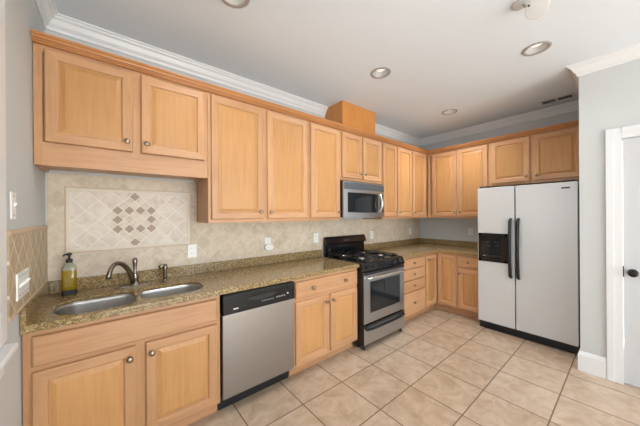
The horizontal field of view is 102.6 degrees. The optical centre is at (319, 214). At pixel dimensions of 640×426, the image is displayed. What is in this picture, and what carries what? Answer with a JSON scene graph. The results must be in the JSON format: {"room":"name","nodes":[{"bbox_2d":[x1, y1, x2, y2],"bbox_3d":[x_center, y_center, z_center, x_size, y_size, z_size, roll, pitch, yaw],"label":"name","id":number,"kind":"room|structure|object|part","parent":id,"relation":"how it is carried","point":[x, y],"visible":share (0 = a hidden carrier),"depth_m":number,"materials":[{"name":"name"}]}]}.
{"room":"kitchen","nodes":[
{"label":"kitchen","id":0,"kind":"room"},
{"bbox_2d":[0,0,44,425],"bbox_3d":[0.568,0.040,-1.325,0.140,2.780,7.720,0,0,-39],"label":"wall","id":1,"kind":"structure","parent":0,"point":[24,178],"depth_m":1.22,"materials":[{"name":"grey paint"}]},
{"bbox_2d":[0,0,18,379],"bbox_3d":[-0.827,-0.153,0.411,0.188,1.533,1.428,0,0,-39],"label":"window","id":2,"kind":"structure","parent":1,"relation":"in","point":[6,351],"depth_m":0.96,"materials":[{"name":"white paint"}]},
{"bbox_3d":[-0.807,0.543,0.424,0.148,0.140,1.428,0,0,-39],"label":"sill","id":3,"kind":"part","parent":2,"relation":"part of","materials":[{"name":"white paint"}]},
{"bbox_2d":[9,191,17,218],"bbox_3d":[-1.341,-0.040,1.126,0.017,0.120,0.070,0,0,-39],"label":"light switch","id":4,"kind":"object","parent":1,"relation":"attached to","point":[12,195],"visible":1,"depth_m":1.11,"materials":[{"name":"white plastic"}]},
{"bbox_2d":[16,267,30,301],"bbox_3d":[-1.359,0.309,1.166,0.017,0.118,0.248,0,0,-39],"label":"light switch","id":5,"kind":"object","parent":1,"relation":"attached to","point":[22,278],"visible":1,"depth_m":1.15,"materials":[{"name":"white plastic"}]},
{"bbox_2d":[7,229,47,317],"bbox_3d":[-1.554,0.260,1.381,0.010,0.338,0.842,0,0,-39],"label":"backsplash","id":6,"kind":"structure","parent":1,"relation":"attached to","point":[25,250],"depth_m":1.28,"materials":[{"name":"beige tile"}]},
{"bbox_2d":[7,225,47,321],"bbox_3d":[-1.549,0.255,1.379,0.016,0.376,0.831,0,0,-39],"label":"trim","id":7,"kind":"structure","parent":1,"relation":"attached to","point":[37,228],"depth_m":1.24,"materials":[{"name":"beige stone"}]},
{"bbox_2d":[34,0,327,116],"bbox_3d":[1.560,-1.307,-0.503,2.450,0.100,7.720,0,0,-39],"label":"trim","id":8,"kind":"structure","parent":1,"relation":"attached to","point":[53,21],"depth_m":2.07,"materials":[{"name":"white paint"}]},
{"bbox_2d":[44,29,418,256],"bbox_3d":[-0.039,0.043,3.249,5.004,2.780,0.120,0,0,-39],"label":"wall","id":9,"kind":"structure","parent":0,"point":[45,30],"depth_m":2.04,"materials":[{"name":"grey paint"}]},
{"bbox_2d":[33,43,207,182],"bbox_3d":[-1.339,-0.627,1.843,0.930,0.682,0.383,0,0,-39],"label":"upper cabinet","id":10,"kind":"object","parent":9,"relation":"attached to","point":[90,116],"visible":1,"depth_m":1.66,"materials":[{"name":"brown wood"}]},
{"bbox_3d":[-1.412,-0.685,1.587,0.405,0.530,0.020,0,0,-39],"label":"door","id":11,"kind":"part","parent":10,"relation":"part of","materials":[{"name":"brown wood"}]},
{"bbox_3d":[-1.410,-0.685,1.585,0.291,0.416,0.010,0,0,-39],"label":"panel","id":12,"kind":"part","parent":10,"relation":"part of","materials":[{"name":"brown wood"}]},
{"bbox_3d":[-1.061,-0.687,1.876,0.410,0.530,0.020,0,0,-39],"label":"door","id":13,"kind":"part","parent":10,"relation":"part of","materials":[{"name":"brown wood"}]},
{"bbox_3d":[-1.059,-0.687,1.873,0.296,0.416,0.010,0,0,-39],"label":"panel","id":14,"kind":"part","parent":10,"relation":"part of","materials":[{"name":"brown wood"}]},
{"bbox_2d":[64,186,190,253],"bbox_3d":[-1.444,0.033,2.009,0.795,0.460,0.013,0,0,-39],"label":"tile panel","id":15,"kind":"object","parent":9,"relation":"attached to","point":[97,219],"visible":1,"depth_m":1.96,"materials":[{"name":"tile"}]},
{"bbox_2d":[188,244,196,257],"bbox_3d":[-1.126,0.318,2.259,0.072,0.116,0.007,0,0,-39],"label":"outlet","id":16,"kind":"object","parent":9,"relation":"attached to","point":[192,248],"visible":1,"depth_m":2.26,"materials":[{"name":"white plastic"}]},
{"bbox_2d":[47,172,419,281],"bbox_3d":[0.007,0.220,3.201,4.712,1.027,0.010,0,0,-39],"label":"backsplash","id":17,"kind":"structure","parent":9,"relation":"attached to","point":[216,242],"depth_m":2.28,"materials":[{"name":"beige tile"}]},
{"bbox_2d":[197,93,307,222],"bbox_3d":[-0.595,-0.454,2.454,0.987,1.038,0.383,0,0,-39],"label":"upper cabinet","id":18,"kind":"object","parent":9,"relation":"attached to","point":[258,156],"visible":0.99,"depth_m":2.25,"materials":[{"name":"brown wood"}]},
{"bbox_3d":[-0.690,-0.460,2.179,0.451,0.990,0.020,0,0,-39],"label":"door","id":19,"kind":"part","parent":18,"relation":"part of","materials":[{"name":"brown wood"}]},
{"bbox_3d":[-0.688,-0.460,2.176,0.337,0.876,0.010,0,0,-39],"label":"panel","id":20,"kind":"part","parent":18,"relation":"part of","materials":[{"name":"brown wood"}]},
{"bbox_3d":[-0.308,-0.462,2.492,0.453,0.990,0.020,0,0,-39],"label":"door","id":21,"kind":"part","parent":18,"relation":"part of","materials":[{"name":"brown wood"}]},
{"bbox_3d":[-0.306,-0.462,2.489,0.339,0.876,0.010,0,0,-39],"label":"panel","id":22,"kind":"part","parent":18,"relation":"part of","materials":[{"name":"brown wood"}]},
{"bbox_2d":[30,29,578,154],"bbox_3d":[0.655,-1.007,2.122,4.375,0.050,1.821,0,0,-39],"label":"crown molding","id":23,"kind":"structure","parent":18,"relation":"on","point":[38,37],"depth_m":2.07,"materials":[{"name":"brown wood"}]},
{"bbox_2d":[265,238,270,244],"bbox_3d":[-0.555,0.302,2.728,0.072,0.116,0.007,0,0,-39],"label":"outlet","id":24,"kind":"object","parent":9,"relation":"attached to","point":[267,240],"visible":0.67,"depth_m":2.72,"materials":[{"name":"white plastic"}]},
{"bbox_2d":[264,244,273,249],"bbox_3d":[-0.541,0.342,2.711,0.104,0.068,0.033,0,0,-39],"label":"plug","id":25,"kind":"object","parent":24,"relation":"attached to","point":[267,246],"visible":1,"depth_m":2.69,"materials":[{"name":"white plastic"}]},
{"bbox_2d":[314,233,318,242],"bbox_3d":[-0.046,0.283,3.146,0.072,0.116,0.007,0,0,-39],"label":"outlet","id":26,"kind":"object","parent":9,"relation":"attached to","point":[316,236],"visible":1,"depth_m":3.15,"materials":[{"name":"white plastic"}]},
{"bbox_2d":[308,121,340,220],"bbox_3d":[-0.035,-0.458,2.913,0.455,1.038,0.383,0,0,-39],"label":"upper cabinet","id":27,"kind":"object","parent":9,"relation":"attached to","point":[323,141],"visible":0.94,"depth_m":2.77,"materials":[{"name":"brown wood"}]},
{"bbox_3d":[0.064,-0.464,2.793,0.300,0.876,0.010,0,0,-39],"label":"panel","id":28,"kind":"part","parent":27,"relation":"part of","materials":[{"name":"brown wood"}]},
{"bbox_2d":[340,130,380,183],"bbox_3d":[0.434,-0.694,3.299,0.757,0.572,0.383,0,0,-39],"label":"upper cabinet","id":29,"kind":"object","parent":9,"relation":"attached to","point":[360,156],"visible":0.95,"depth_m":3.13,"materials":[{"name":"brown wood"}]},
{"bbox_2d":[325,100,374,138],"bbox_3d":[0.397,-1.166,3.327,0.606,0.366,0.318,0,0,-39],"label":"box","id":30,"kind":"object","parent":29,"relation":"on","point":[343,112],"visible":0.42,"depth_m":3.15,"materials":[{"name":"brown wood"}]},
{"bbox_3d":[0.384,-0.698,3.062,0.342,0.526,0.020,0,0,-39],"label":"door","id":31,"kind":"part","parent":29,"relation":"part of","materials":[{"name":"brown wood"}]},
{"bbox_3d":[0.386,-0.698,3.059,0.228,0.412,0.010,0,0,-39],"label":"panel","id":32,"kind":"part","parent":29,"relation":"part of","materials":[{"name":"brown wood"}]},
{"bbox_2d":[340,181,383,217],"bbox_3d":[0.461,-0.176,3.271,0.750,0.428,0.454,0,0,-39],"label":"microwave","id":33,"kind":"object","parent":29,"relation":"attached to","point":[357,199],"visible":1,"depth_m":3.08,"materials":[{"name":"metal"}]},
{"bbox_3d":[0.783,-0.149,3.284,0.025,0.250,0.067,0,0,-39],"label":"handle","id":34,"kind":"part","parent":33,"relation":"part of","materials":[{"name":"metal"}]},
{"bbox_3d":[0.671,-0.700,3.297,0.356,0.526,0.020,0,0,-39],"label":"door","id":35,"kind":"part","parent":29,"relation":"part of","materials":[{"name":"brown wood"}]},
{"bbox_3d":[0.673,-0.700,3.294,0.242,0.412,0.010,0,0,-39],"label":"panel","id":36,"kind":"part","parent":29,"relation":"part of","materials":[{"name":"brown wood"}]},
{"bbox_2d":[363,142,411,218],"bbox_3d":[1.015,-0.464,3.775,0.736,1.038,0.383,0,0,-39],"label":"upper cabinet","id":37,"kind":"object","parent":9,"relation":"attached to","point":[396,161],"visible":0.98,"depth_m":3.62,"materials":[{"name":"brown wood"}]},
{"bbox_3d":[0.965,-0.470,3.537,0.316,0.990,0.020,0,0,-39],"label":"door","id":38,"kind":"part","parent":37,"relation":"part of","materials":[{"name":"brown wood"}]},
{"bbox_3d":[0.967,-0.470,3.535,0.202,0.876,0.010,0,0,-39],"label":"panel","id":39,"kind":"part","parent":37,"relation":"part of","materials":[{"name":"brown wood"}]},
{"bbox_3d":[1.098,-0.465,3.674,0.736,1.038,0.020,0,0,-39],"label":"frame","id":40,"kind":"part","parent":37,"relation":"part of","materials":[{"name":"brown wood"}]},
{"bbox_3d":[1.243,-0.472,3.766,0.360,0.990,0.020,0,0,-39],"label":"door","id":41,"kind":"part","parent":37,"relation":"part of","materials":[{"name":"brown wood"}]},
{"bbox_3d":[1.246,-0.472,3.763,0.246,0.876,0.010,0,0,-39],"label":"panel","id":42,"kind":"part","parent":37,"relation":"part of","materials":[{"name":"brown wood"}]},
{"bbox_2d":[411,150,427,217],"bbox_3d":[1.625,-0.468,4.276,0.837,1.038,0.383,0,0,-39],"label":"upper cabinet","id":43,"kind":"object","parent":9,"relation":"attached to","point":[419,160],"visible":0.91,"depth_m":4.02,"materials":[{"name":"brown wood"}]},
{"bbox_3d":[1.560,-0.474,4.021,0.271,0.876,0.010,0,0,-39],"label":"panel","id":44,"kind":"part","parent":43,"relation":"part of","materials":[{"name":"brown wood"}]},
{"bbox_2d":[54,0,639,138],"bbox_3d":[2.439,-1.377,0.218,5.004,0.030,8.000,0,0,-39],"label":"ceiling","id":45,"kind":"structure","parent":0,"point":[465,56],"depth_m":2.03,"materials":[{"name":"white paint"}]},
{"bbox_2d":[221,0,249,7],"bbox_3d":[-0.528,-1.379,1.568,0.192,0.085,0.192,0,0,-39],"label":"recessed light","id":46,"kind":"object","parent":45,"relation":"in","point":[232,3],"visible":1,"depth_m":1.63,"materials":[{"name":"white"}]},
{"bbox_2d":[370,67,390,78],"bbox_3d":[0.575,-1.386,2.438,0.192,0.085,0.192,0,0,-39],"label":"recessed light","id":47,"kind":"object","parent":45,"relation":"in","point":[382,72],"visible":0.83,"depth_m":2.48,"materials":[{"name":"white"}]},
{"bbox_2d":[442,109,457,114],"bbox_3d":[1.707,-1.393,3.376,0.192,0.085,0.192,0,0,-39],"label":"recessed light","id":48,"kind":"object","parent":45,"relation":"in","point":[449,111],"visible":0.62,"depth_m":3.42,"materials":[{"name":"white"}]},
{"bbox_2d":[511,0,549,19],"bbox_3d":[1.300,-1.278,1.593,0.103,0.152,0.199,0,0,-16],"label":"smoke detector","id":49,"kind":"object","parent":45,"relation":"attached to","point":[534,9],"visible":1,"depth_m":1.56,"materials":[{"name":"white plastic"}]},
{"bbox_2d":[521,41,551,55],"bbox_3d":[1.765,-1.394,2.092,0.192,0.085,0.192,0,0,-39],"label":"recessed light","id":50,"kind":"object","parent":45,"relation":"in","point":[539,47],"visible":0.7,"depth_m":2.12,"materials":[{"name":"white"}]},
{"bbox_2d":[539,93,574,105],"bbox_3d":[2.796,-1.361,3.027,0.150,0.006,0.300,0,0,-39],"label":"ceiling vent","id":51,"kind":"object","parent":45,"relation":"in","point":[568,96],"visible":1,"depth_m":3.02,"materials":[{"name":"black metal"}]},
{"bbox_2d":[187,307,639,425],"bbox_3d":[2.457,1.468,0.218,5.004,0.100,8.000,0,0,-39],"label":"floor","id":52,"kind":"structure","parent":0,"point":[443,368],"depth_m":2.10,"materials":[{"name":"beige tile"}]},
{"bbox_2d":[22,284,219,425],"bbox_3d":[-1.248,1.004,1.745,0.931,0.875,0.658,0,0,-39],"label":"base cabinet","id":53,"kind":"object","parent":52,"relation":"on","point":[160,366],"visible":0.95,"depth_m":1.48,"materials":[{"name":"brown wood"}]},
{"bbox_3d":[-1.240,1.044,1.377,0.412,0.550,0.020,0,0,-39],"label":"door","id":54,"kind":"part","parent":53,"relation":"part of","materials":[{"name":"brown wood"}]},
{"bbox_3d":[-1.238,1.044,1.374,0.298,0.436,0.010,0,0,-39],"label":"panel","id":55,"kind":"part","parent":53,"relation":"part of","materials":[{"name":"brown wood"}]},
{"bbox_3d":[-1.090,0.830,1.469,0.035,0.034,0.030,0,0,-39],"label":"knob","id":56,"kind":"part","parent":53,"relation":"part of","materials":[{"name":"grey metal"}]},
{"bbox_3d":[-1.006,0.830,1.538,0.035,0.034,0.030,0,0,-39],"label":"knob","id":57,"kind":"part","parent":53,"relation":"part of","materials":[{"name":"grey metal"}]},
{"bbox_3d":[-0.884,1.042,1.669,0.413,0.550,0.020,0,0,-39],"label":"door","id":58,"kind":"part","parent":53,"relation":"part of","materials":[{"name":"brown wood"}]},
{"bbox_3d":[-0.882,1.042,1.666,0.299,0.436,0.010,0,0,-39],"label":"panel","id":59,"kind":"part","parent":53,"relation":"part of","materials":[{"name":"brown wood"}]},
{"bbox_2d":[217,281,293,410],"bbox_3d":[-0.644,1.002,2.230,0.609,0.866,0.619,0,0,-39],"label":"dishwasher","id":60,"kind":"object","parent":52,"relation":"on","point":[257,324],"visible":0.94,"depth_m":1.97,"materials":[{"name":"metal"}]},
{"bbox_3d":[-0.519,1.383,2.075,0.601,0.102,0.015,0,0,-39],"label":"toe panel","id":61,"kind":"part","parent":60,"relation":"part of","materials":[{"name":"black plastic"}]},
{"bbox_3d":[-0.468,0.644,2.019,0.601,0.148,0.059,0,0,-39],"label":"control panel","id":62,"kind":"part","parent":60,"relation":"part of","materials":[{"name":"black plastic"}]},
{"bbox_2d":[289,268,356,376],"bbox_3d":[-0.094,0.996,2.692,0.807,0.875,0.658,0,0,-39],"label":"base cabinet","id":63,"kind":"object","parent":52,"relation":"on","point":[325,306],"visible":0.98,"depth_m":2.42,"materials":[{"name":"brown wood"}]},
{"bbox_2d":[20,250,359,334],"bbox_3d":[-0.702,0.500,2.204,2.366,0.124,0.646,0,0,-39],"label":"countertop","id":64,"kind":"structure","parent":63,"relation":"on","point":[229,276],"depth_m":1.93,"materials":[{"name":"stone"}]},
{"bbox_2d":[61,253,76,296],"bbox_3d":[-1.647,0.389,1.684,0.073,0.280,0.062,0,0,-39],"label":"soap bottle","id":65,"kind":"object","parent":64,"relation":"on","point":[69,270],"visible":1,"depth_m":1.67,"materials":[{"name":"yellow plastic"}]},
{"bbox_2d":[54,284,202,314],"bbox_3d":[-1.183,0.634,1.679,0.794,0.176,0.371,0,0,-39],"label":"sink","id":66,"kind":"object","parent":64,"relation":"in","point":[89,305],"visible":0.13,"depth_m":1.74,"materials":[{"name":"metal"}]},
{"bbox_3d":[-1.342,0.635,1.549,0.383,0.176,0.371,0,0,-39],"label":"bowl","id":67,"kind":"part","parent":66,"relation":"part of","materials":[{"name":"metal"}]},
{"bbox_3d":[-1.042,0.623,1.819,0.397,0.156,0.312,0,0,-39],"label":"bowl","id":68,"kind":"part","parent":66,"relation":"part of","materials":[{"name":"metal"}]},
{"bbox_2d":[105,258,151,288],"bbox_3d":[-1.393,0.421,1.822,0.158,0.213,0.342,0,0,13],"label":"faucet","id":69,"kind":"object","parent":64,"relation":"on","point":[133,276],"visible":1,"depth_m":1.85,"materials":[{"name":"silver metal"}]},
{"bbox_3d":[-1.371,0.408,1.772,0.034,0.189,0.262,0,0,-1],"label":"spout","id":70,"kind":"part","parent":69,"relation":"part of","materials":[{"name":"silver metal"}]},
{"bbox_3d":[-1.375,0.523,1.897,0.220,0.009,0.060,0,0,-39],"label":"plate","id":71,"kind":"part","parent":69,"relation":"part of","materials":[{"name":"silver metal"}]},
{"bbox_3d":[-1.372,0.375,1.901,0.034,0.116,0.034,0,0,-39],"label":"lever","id":72,"kind":"part","parent":69,"relation":"part of","materials":[{"name":"silver metal"}]},
{"bbox_2d":[158,264,168,281],"bbox_3d":[-1.231,0.457,2.015,0.047,0.139,0.073,0,0,24],"label":"sprayer","id":73,"kind":"object","parent":64,"relation":"on","point":[164,267],"visible":1,"depth_m":2.01,"materials":[{"name":"silver metal"}]},
{"bbox_3d":[-0.068,1.037,2.339,0.372,0.550,0.020,0,0,-39],"label":"door","id":74,"kind":"part","parent":63,"relation":"part of","materials":[{"name":"brown wood"}]},
{"bbox_3d":[-0.066,1.036,2.336,0.258,0.436,0.010,0,0,-39],"label":"panel","id":75,"kind":"part","parent":63,"relation":"part of","materials":[{"name":"brown wood"}]},
{"bbox_3d":[0.088,0.661,2.469,0.782,0.148,0.020,0,0,-39],"label":"drawer","id":76,"kind":"part","parent":63,"relation":"part of","materials":[{"name":"brown wood"}]},
{"bbox_3d":[0.246,1.035,2.596,0.377,0.550,0.020,0,0,-39],"label":"door","id":77,"kind":"part","parent":63,"relation":"part of","materials":[{"name":"brown wood"}]},
{"bbox_3d":[0.248,1.034,2.594,0.263,0.436,0.010,0,0,-39],"label":"panel","id":78,"kind":"part","parent":63,"relation":"part of","materials":[{"name":"brown wood"}]},
{"bbox_2d":[323,234,404,349],"bbox_3d":[0.554,0.854,3.154,0.766,1.152,0.725,0,0,-39],"label":"gas range","id":79,"kind":"object","parent":52,"relation":"on","point":[380,276],"visible":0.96,"depth_m":2.93,"materials":[{"name":"metal"}]},
{"bbox_2d":[324,251,399,265],"bbox_3d":[0.527,0.527,3.180,0.760,0.033,0.609,0,0,-39],"label":"cooktop","id":80,"kind":"object","parent":79,"relation":"in","point":[382,258],"depth_m":3.08,"materials":[{"name":"black metal"}]},
{"bbox_3d":[0.734,1.274,2.933,0.748,0.206,0.053,0,0,-39],"label":"storage drawer","id":81,"kind":"part","parent":79,"relation":"part of","materials":[{"name":"metal"}]},
{"bbox_3d":[0.732,0.882,2.933,0.748,0.543,0.053,0,0,-39],"label":"oven door","id":82,"kind":"part","parent":79,"relation":"part of","materials":[{"name":"metal"}]},
{"bbox_3d":[0.730,0.557,2.933,0.760,0.091,0.060,0,0,-39],"label":"control panel","id":83,"kind":"part","parent":79,"relation":"part of","materials":[{"name":"black metal"}]},
{"bbox_3d":[0.759,1.213,2.903,0.712,0.041,0.028,0,0,-39],"label":"handle","id":84,"kind":"part","parent":79,"relation":"part of","materials":[{"name":"metal"}]},
{"bbox_3d":[0.750,0.880,2.911,0.460,0.247,0.001,0,0,-39],"label":"pane","id":85,"kind":"part","parent":79,"relation":"part of","materials":[{"name":"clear glass"}]},
{"bbox_3d":[0.765,0.668,2.892,0.685,0.026,0.052,0,0,-39],"label":"handle","id":86,"kind":"part","parent":79,"relation":"part of","materials":[{"name":"metal"}]},
{"bbox_2d":[403,254,424,321],"bbox_3d":[1.062,0.989,3.640,0.629,0.875,0.658,0,0,-39],"label":"base cabinet","id":87,"kind":"object","parent":52,"relation":"on","point":[414,273],"visible":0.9,"depth_m":3.42,"materials":[{"name":"brown wood"}]},
{"bbox_3d":[1.248,1.162,3.418,0.597,0.282,0.020,0,0,-39],"label":"drawer","id":88,"kind":"part","parent":87,"relation":"part of","materials":[{"name":"brown wood"}]},
{"bbox_3d":[1.246,0.937,3.418,0.597,0.140,0.020,0,0,-39],"label":"drawer","id":89,"kind":"part","parent":87,"relation":"part of","materials":[{"name":"brown wood"}]},
{"bbox_3d":[1.245,0.785,3.418,0.597,0.136,0.020,0,0,-39],"label":"drawer","id":90,"kind":"part","parent":87,"relation":"part of","materials":[{"name":"brown wood"}]},
{"bbox_3d":[1.244,0.639,3.418,0.597,0.128,0.020,0,0,-39],"label":"drawer","id":91,"kind":"part","parent":87,"relation":"part of","materials":[{"name":"brown wood"}]},
{"bbox_2d":[420,252,458,313],"bbox_3d":[1.750,0.985,4.049,0.947,0.875,0.900,0,0,-39],"label":"base cabinet","id":92,"kind":"object","parent":52,"relation":"on","point":[440,268],"visible":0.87,"depth_m":3.71,"materials":[{"name":"brown wood"}]},
{"bbox_2d":[364,238,477,258],"bbox_3d":[1.602,0.485,3.728,1.580,0.124,1.214,0,0,-39],"label":"countertop","id":93,"kind":"structure","parent":92,"relation":"on","point":[407,248],"depth_m":3.96,"materials":[{"name":"stone"}]},
{"bbox_3d":[1.616,0.939,3.721,0.302,0.724,0.020,0,0,-39],"label":"door","id":94,"kind":"part","parent":92,"relation":"part of","materials":[{"name":"brown wood"}]},
{"bbox_3d":[1.618,0.939,3.719,0.188,0.610,0.010,0,0,-39],"label":"panel","id":95,"kind":"part","parent":92,"relation":"part of","materials":[{"name":"brown wood"}]},
{"bbox_3d":[1.829,0.938,3.714,0.010,0.610,0.144,0,0,-39],"label":"panel","id":96,"kind":"part","parent":92,"relation":"part of","materials":[{"name":"brown wood"}]},
{"bbox_3d":[1.832,0.938,3.716,0.020,0.724,0.258,0,0,-39],"label":"door","id":97,"kind":"part","parent":92,"relation":"part of","materials":[{"name":"brown wood"}]},
{"bbox_2d":[457,254,479,319],"bbox_3d":[2.245,0.981,3.669,0.658,0.875,0.309,0,0,-39],"label":"base cabinet","id":98,"kind":"object","parent":52,"relation":"on","point":[467,265],"visible":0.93,"depth_m":3.50,"materials":[{"name":"brown wood"}]},
{"bbox_3d":[2.021,0.646,3.484,0.020,0.144,0.275,0,0,-39],"label":"drawer","id":99,"kind":"part","parent":98,"relation":"part of","materials":[{"name":"brown wood"}]},
{"bbox_3d":[2.023,1.023,3.484,0.020,0.550,0.275,0,0,-39],"label":"door","id":100,"kind":"part","parent":98,"relation":"part of","materials":[{"name":"brown wood"}]},
{"bbox_3d":[2.021,1.023,3.482,0.010,0.436,0.161,0,0,-39],"label":"panel","id":101,"kind":"part","parent":98,"relation":"part of","materials":[{"name":"brown wood"}]},
{"bbox_2d":[478,179,579,354],"bbox_3d":[2.555,0.529,3.126,0.813,1.776,0.905,0,0,-39],"label":"refrigerator","id":102,"kind":"object","parent":52,"relation":"on","point":[529,235],"visible":0.98,"depth_m":2.85,"materials":[{"name":"metal"}]},
{"bbox_3d":[2.157,0.496,3.136,0.066,1.663,0.384,0,0,-39],"label":"door","id":103,"kind":"part","parent":102,"relation":"part of","materials":[{"name":"metal"}]},
{"bbox_3d":[2.204,0.390,2.974,0.079,0.707,0.033,0,0,-39],"label":"handle","id":104,"kind":"part","parent":102,"relation":"part of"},
{"bbox_3d":[2.251,0.390,2.917,0.079,0.707,0.033,0,0,-39],"label":"handle","id":105,"kind":"part","parent":102,"relation":"part of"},
{"bbox_3d":[2.447,0.494,2.783,0.066,1.663,0.511,0,0,-39],"label":"door","id":106,"kind":"part","parent":102,"relation":"part of","materials":[{"name":"metal"}]},
{"bbox_2d":[419,110,578,289],"bbox_3d":[2.597,0.027,3.854,0.120,2.780,2.290,0,0,-39],"label":"wall","id":107,"kind":"structure","parent":0,"point":[431,228],"depth_m":4.09,"materials":[{"name":"grey paint"}]},
{"bbox_2d":[428,143,491,217],"bbox_3d":[2.160,-0.472,3.963,0.383,1.038,0.874,0,0,-39],"label":"upper cabinet","id":108,"kind":"object","parent":107,"relation":"attached to","point":[455,177],"visible":0.95,"depth_m":3.85,"materials":[{"name":"brown wood"}]},
{"bbox_3d":[1.934,-0.476,3.999,0.020,0.990,0.379,0,0,-39],"label":"door","id":109,"kind":"part","parent":108,"relation":"part of","materials":[{"name":"brown wood"}]},
{"bbox_3d":[1.931,-0.476,3.997,0.010,0.876,0.265,0,0,-39],"label":"panel","id":110,"kind":"part","parent":108,"relation":"part of","materials":[{"name":"brown wood"}]},
{"bbox_3d":[2.193,-0.478,3.684,0.020,0.990,0.381,0,0,-39],"label":"door","id":111,"kind":"part","parent":108,"relation":"part of","materials":[{"name":"brown wood"}]},
{"bbox_3d":[2.190,-0.478,3.682,0.010,0.876,0.267,0,0,-39],"label":"panel","id":112,"kind":"part","parent":108,"relation":"part of","materials":[{"name":"brown wood"}]},
{"bbox_2d":[468,228,472,234],"bbox_3d":[2.370,0.263,4.032,0.007,0.116,0.072,0,0,-39],"label":"outlet","id":113,"kind":"object","parent":107,"relation":"attached to","point":[470,230],"visible":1,"depth_m":4.03,"materials":[{"name":"white plastic"}]},
{"bbox_2d":[489,126,578,186],"bbox_3d":[2.736,-0.694,3.259,0.383,0.600,0.940,0,0,-39],"label":"upper cabinet","id":114,"kind":"object","parent":107,"relation":"attached to","point":[550,156],"visible":0.94,"depth_m":3.13,"materials":[{"name":"brown wood"}]},
{"bbox_3d":[2.469,-0.699,3.340,0.010,0.438,0.301,0,0,-39],"label":"panel","id":115,"kind":"part","parent":114,"relation":"part of","materials":[{"name":"brown wood"}]},
{"bbox_3d":[2.472,-0.699,3.342,0.020,0.552,0.415,0,0,-39],"label":"door","id":116,"kind":"part","parent":114,"relation":"part of","materials":[{"name":"brown wood"}]},
{"bbox_3d":[2.762,-0.700,2.989,0.020,0.552,0.419,0,0,-39],"label":"door","id":117,"kind":"part","parent":114,"relation":"part of","materials":[{"name":"brown wood"}]},
{"bbox_3d":[2.759,-0.700,2.987,0.010,0.438,0.305,0,0,-39],"label":"panel","id":118,"kind":"part","parent":114,"relation":"part of","materials":[{"name":"brown wood"}]},
{"bbox_2d":[579,59,639,357],"bbox_3d":[4.547,0.014,0.537,1.074,2.780,5.550,0,0,-39],"label":"wall","id":119,"kind":"structure","parent":0,"point":[609,98],"depth_m":2.26,"materials":[{"name":"grey paint"}]},
{"bbox_2d":[375,43,639,145],"bbox_3d":[3.622,-1.320,1.189,1.664,0.100,7.720,0,0,-39],"label":"trim","id":120,"kind":"structure","parent":119,"relation":"attached to","point":[632,52],"depth_m":3.27,"materials":[{"name":"white paint"}]},
{"bbox_2d":[578,349,606,378],"bbox_3d":[2.554,1.328,2.392,0.366,0.178,0.176,0,0,-39],"label":"baseboard","id":121,"kind":"structure","parent":119,"relation":"attached to","point":[596,365],"depth_m":2.27,"materials":[{"name":"white paint"}]},
{"bbox_2d":[605,124,639,384],"bbox_3d":[2.816,0.342,1.881,0.140,2.147,0.950,0,0,-39],"label":"trim","id":122,"kind":"structure","parent":119,"relation":"attached to","point":[614,138],"depth_m":2.17,"materials":[{"name":"white paint"}]},
{"bbox_2d":[623,137,639,387],"bbox_3d":[2.764,0.384,1.847,0.112,2.039,0.772,0,0,-39],"label":"door","id":123,"kind":"structure","parent":119,"relation":"in","point":[631,146],"depth_m":2.11,"materials":[{"name":"white paint"}]},
{"bbox_3d":[2.545,0.477,2.083,0.072,0.060,0.060,0,0,-39],"label":"handle","id":124,"kind":"part","parent":123,"relation":"part of","materials":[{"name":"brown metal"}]}
]}

